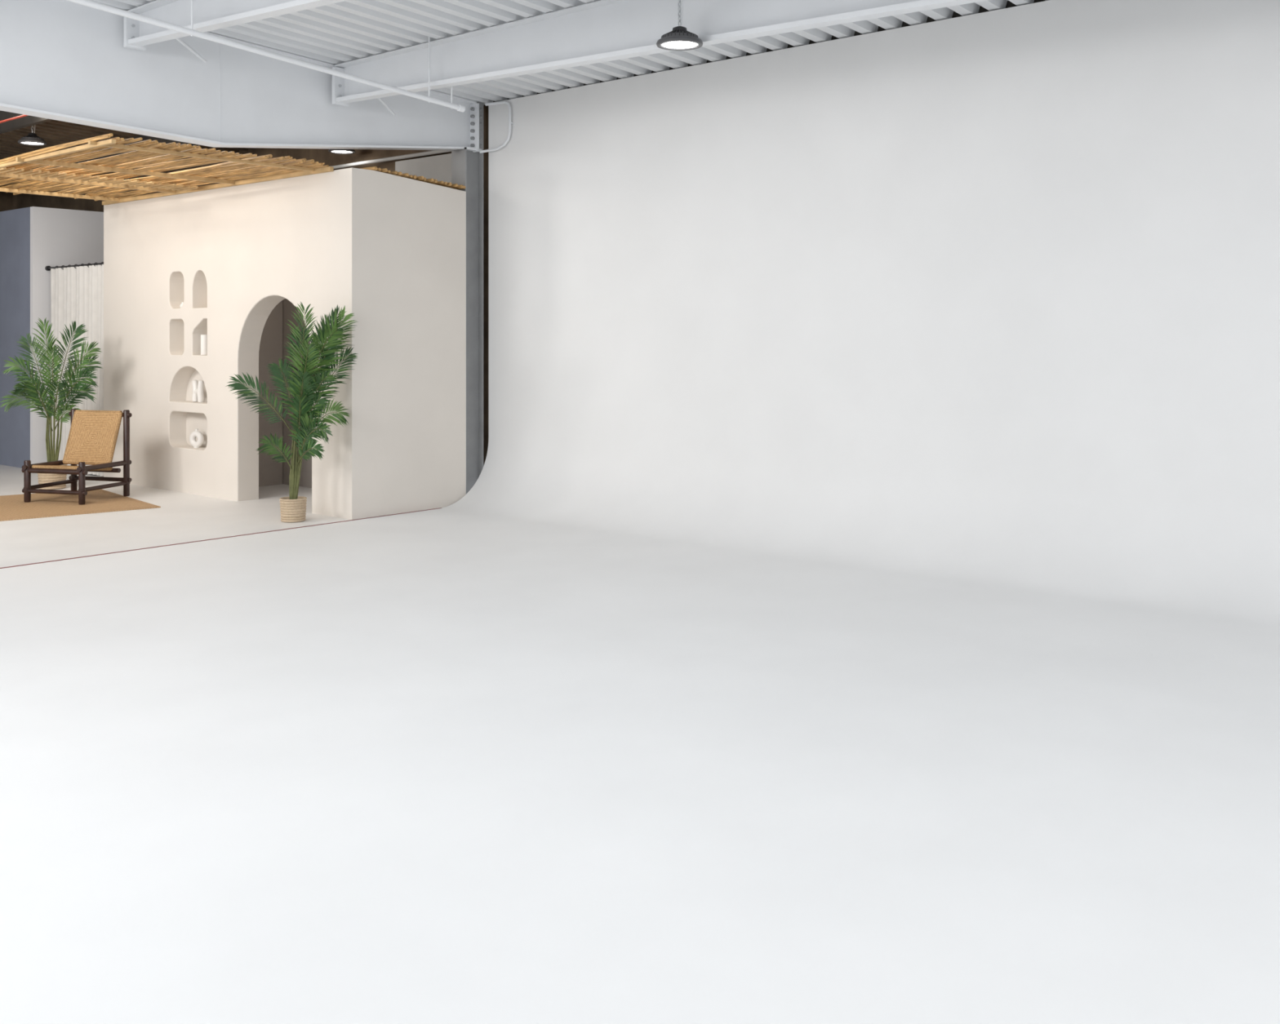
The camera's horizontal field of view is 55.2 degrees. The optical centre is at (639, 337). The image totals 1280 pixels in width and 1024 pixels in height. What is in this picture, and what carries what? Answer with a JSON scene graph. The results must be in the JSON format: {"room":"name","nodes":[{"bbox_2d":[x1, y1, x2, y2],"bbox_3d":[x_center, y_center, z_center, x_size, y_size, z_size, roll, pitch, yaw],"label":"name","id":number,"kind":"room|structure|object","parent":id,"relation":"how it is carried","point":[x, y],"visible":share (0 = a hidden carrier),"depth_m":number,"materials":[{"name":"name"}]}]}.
{"room":"studio","nodes":[
{"label":"studio","id":0,"kind":"room"},
{"bbox_2d":[0,191,12,212],"bbox_3d":[-14.729,-0.870,13.470,0.100,4.900,15.250,0,0,41],"label":"wall","id":1,"kind":"structure","parent":0,"point":[6,198],"depth_m":19.06,"materials":[{"name":"brown wood"}]},
{"bbox_2d":[0,207,30,468],"bbox_3d":[-8.942,0.010,16.127,4.420,3.140,0.100,0,0,41],"label":"wall","id":2,"kind":"structure","parent":0,"point":[15,224],"depth_m":14.95,"materials":[{"name":"paint"}]},
{"bbox_2d":[30,206,103,464],"bbox_3d":[-6.715,0.010,15.262,0.075,3.140,1.690,0,0,41],"label":"wall","id":3,"kind":"structure","parent":0,"point":[59,237],"depth_m":14.74,"materials":[{"name":"white paint"}]},
{"bbox_2d":[0,120,257,193],"bbox_3d":[-10.594,-2.660,9.920,11.000,0.828,15.250,0,0,41],"label":"ceiling","id":4,"kind":"structure","parent":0,"point":[54,132],"depth_m":14.29,"materials":[{"name":"brown wood"}]},
{"bbox_2d":[0,114,28,123],"bbox_3d":[-7.706,-2.275,13.207,10.700,0.368,0.020,0,0,41],"label":"pipe","id":5,"kind":"object","parent":4,"relation":"attached to","point":[22,116],"depth_m":11.73,"materials":[{"name":"metal"}]},
{"bbox_2d":[0,464,433,568],"bbox_3d":[-10.495,1.610,9.868,11.218,0.060,15.300,0,0,41],"label":"floor","id":6,"kind":"structure","parent":0,"point":[181,517],"depth_m":10.39,"materials":[{"name":"white concrete"}]},
{"bbox_2d":[0,318,102,489],"bbox_3d":[-6.108,0.683,12.734,1.055,1.789,0.422,0,0,3],"label":"potted palm","id":7,"kind":"object","parent":6,"relation":"on","point":[33,397],"visible":0.86,"depth_m":12.76,"materials":[{"name":"plant"}]},
{"bbox_2d":[0,489,160,521],"bbox_3d":[-5.631,1.574,11.570,1.545,0.010,1.851,0,0,-40],"label":"jute rug","id":8,"kind":"object","parent":6,"relation":"on","point":[13,507],"visible":0.94,"depth_m":11.49,"materials":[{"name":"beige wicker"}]},
{"bbox_2d":[21,408,132,504],"bbox_3d":[-5.455,1.143,11.882,0.710,0.850,0.710,0,0,16],"label":"lounge chair","id":9,"kind":"object","parent":8,"relation":"on","point":[91,442],"visible":1,"depth_m":12.04,"materials":[{"name":"beige wicker"}]},
{"bbox_2d":[0,507,442,568],"bbox_3d":[-6.525,1.594,5.866,0.021,0.032,14.400,0,0,41],"label":"trim","id":10,"kind":"structure","parent":6,"relation":"on","point":[439,508],"depth_m":9.50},
{"bbox_2d":[225,302,358,522],"bbox_3d":[-2.927,0.635,10.431,1.108,1.886,0.402,0,0,9],"label":"potted palm","id":11,"kind":"object","parent":6,"relation":"on","point":[293,508],"visible":1,"depth_m":10.43,"materials":[{"name":"plant"}]},
{"bbox_2d":[451,102,483,493],"bbox_3d":[-1.661,-0.340,11.773,0.260,3.840,0.300,0,0,41],"label":"steel column","id":12,"kind":"structure","parent":6,"relation":"on","point":[467,166],"depth_m":11.77,"materials":[{"name":"grey metal"}]},
{"bbox_2d":[0,0,482,152],"bbox_3d":[-6.467,-2.267,6.176,0.220,1.477,14.945,0,0,41],"label":"beam","id":13,"kind":"structure","parent":12,"relation":"on","point":[63,60],"depth_m":9.59,"materials":[{"name":"white metal"}]},
{"bbox_2d":[103,168,373,519],"bbox_3d":[-4.142,0.055,12.169,4.540,3.050,0.230,0,0,41],"label":"wall","id":14,"kind":"structure","parent":0,"point":[231,255],"depth_m":11.92,"materials":[{"name":"paint"}]},
{"bbox_2d":[44,262,103,476],"bbox_3d":[-6.500,0.351,14.188,1.648,2.418,0.103,0,0,41],"label":"linen curtain","id":15,"kind":"object","parent":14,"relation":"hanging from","point":[77,291],"visible":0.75,"depth_m":14.18,"materials":[{"name":"white fabric"}]},
{"bbox_2d":[189,429,204,448],"bbox_3d":[-4.516,1.029,12.471,0.172,0.192,0.062,0,0,25],"label":"vase","id":16,"kind":"object","parent":14,"relation":"in","point":[196,433],"visible":1,"depth_m":12.45,"materials":[{"name":"white ceramic"}]},
{"bbox_2d":[191,380,204,402],"bbox_3d":[-4.493,0.547,12.451,0.175,0.223,0.062,0,0,41],"label":"knot sculpture","id":17,"kind":"object","parent":14,"relation":"in","point":[197,386],"visible":1,"depth_m":12.41,"materials":[{"name":"white ceramic"}]},
{"bbox_2d":[200,334,207,355],"bbox_3d":[-4.386,0.076,12.346,0.084,0.206,0.084,0,0,41],"label":"pillar candle","id":18,"kind":"object","parent":14,"relation":"in","point":[203,337],"visible":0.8,"depth_m":12.31,"materials":[{"name":"white wax"}]},
{"bbox_2d":[0,133,465,205],"bbox_3d":[-4.453,-1.475,11.782,4.576,0.148,3.336,0,0,41],"label":"wooden ceiling","id":19,"kind":"structure","parent":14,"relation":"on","point":[149,153],"depth_m":10.95,"materials":[{"name":"brown wood"}]},
{"bbox_2d":[12,105,488,466],"bbox_3d":[-5.629,-0.420,15.549,11.200,4.000,0.240,0,0,41],"label":"wall","id":20,"kind":"structure","parent":0,"point":[428,164],"depth_m":12.93,"materials":[{"name":"paint"}]},
{"bbox_2d":[493,0,1044,102],"bbox_3d":[3.829,-2.250,7.376,13.800,0.260,0.060,0,0,41],"label":"trim","id":21,"kind":"structure","parent":20,"relation":"attached to","point":[1009,4],"depth_m":9.09,"materials":[{"name":"metal"}]},
{"bbox_2d":[258,298,311,488],"bbox_3d":[-3.139,0.110,12.086,2.690,2.940,0.950,0,0,41],"label":"wall","id":22,"kind":"structure","parent":0,"point":[273,339],"depth_m":13.08,"materials":[{"name":"beige paint"}]},
{"bbox_2d":[373,170,466,516],"bbox_3d":[-2.034,0.055,11.216,0.100,3.050,1.070,0,0,41],"label":"wall","id":23,"kind":"structure","parent":0,"point":[420,227],"depth_m":11.17,"materials":[{"name":"paint"}]},
{"bbox_2d":[89,0,1049,106],"bbox_3d":[-1.110,-2.660,1.777,14.000,0.828,15.250,0,0,41],"label":"ceiling","id":24,"kind":"structure","parent":0,"point":[350,30],"depth_m":9.46,"materials":[{"name":"white metal"}]},
{"bbox_2d":[0,111,53,133],"bbox_3d":[-7.445,-2.277,13.549,10.750,0.216,0.060,0,0,41],"label":"studio purlin","id":25,"kind":"object","parent":24,"relation":"attached to","point":[28,121],"visible":0.02,"depth_m":12.66,"materials":[{"name":"grey metal"}]},
{"bbox_2d":[17,125,47,146],"bbox_3d":[-6.449,-2.257,12.998,0.280,0.405,0.280,0,0,41],"label":"pendant lamp","id":26,"kind":"object","parent":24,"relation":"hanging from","point":[31,139],"visible":0.73,"depth_m":12.96,"materials":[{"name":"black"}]},
{"bbox_2d":[0,135,196,182],"bbox_3d":[-6.468,-2.202,14.687,10.750,0.216,0.060,0,0,41],"label":"studio purlin","id":27,"kind":"object","parent":24,"relation":"attached to","point":[144,137],"visible":0.02,"depth_m":13.99,"materials":[{"name":"metal"}]},
{"bbox_2d":[124,0,348,62],"bbox_3d":[1.626,-1.993,4.849,13.850,0.872,0.656,0,0,41],"label":"steel purlin","id":28,"kind":"object","parent":24,"relation":"attached to","point":[208,15],"visible":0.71,"depth_m":8.59,"materials":[{"name":"white metal"}]},
{"bbox_2d":[65,0,465,112],"bbox_3d":[-3.231,-2.205,7.750,0.056,0.788,5.554,0,0,41],"label":"conduit pipe","id":29,"kind":"object","parent":24,"relation":"hanging from","point":[460,108],"depth_m":8.47,"materials":[{"name":"white metal"}]},
{"bbox_2d":[328,149,355,154],"bbox_3d":[-3.166,-2.151,12.999,0.280,0.374,0.280,0,0,41],"label":"pendant lamp","id":30,"kind":"object","parent":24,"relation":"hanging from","point":[332,151],"visible":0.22,"depth_m":12.99,"materials":[{"name":"white"}]},
{"bbox_2d":[332,0,989,115],"bbox_3d":[2.825,-1.985,6.245,13.850,0.705,0.656,0,0,41],"label":"steel purlin","id":31,"kind":"object","parent":24,"relation":"attached to","point":[601,31],"visible":0.84,"depth_m":8.67,"materials":[{"name":"white metal"}]},
{"bbox_2d":[656,0,702,50],"bbox_3d":[0.254,-2.153,7.848,0.300,0.568,0.300,0,0,41],"label":"pendant lamp","id":32,"kind":"object","parent":24,"relation":"hanging from","point":[679,39],"visible":1,"depth_m":7.81,"materials":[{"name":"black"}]},
{"bbox_2d":[0,0,1279,1023],"bbox_3d":[-1.091,-0.305,1.623,13.770,3.890,15.040,0,0,41],"label":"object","id":33,"kind":"structure","parent":0,"point":[853,597],"depth_m":6.83,"materials":[{"name":"paint"}]},
{"bbox_2d":[479,101,512,153],"bbox_3d":[-1.367,-1.997,11.632,0.381,0.470,0.058,0,0,31],"label":"conduit","id":34,"kind":"object","parent":33,"relation":"attached to","point":[504,144],"visible":1,"depth_m":11.56,"materials":[{"name":"white metal"}]}
]}

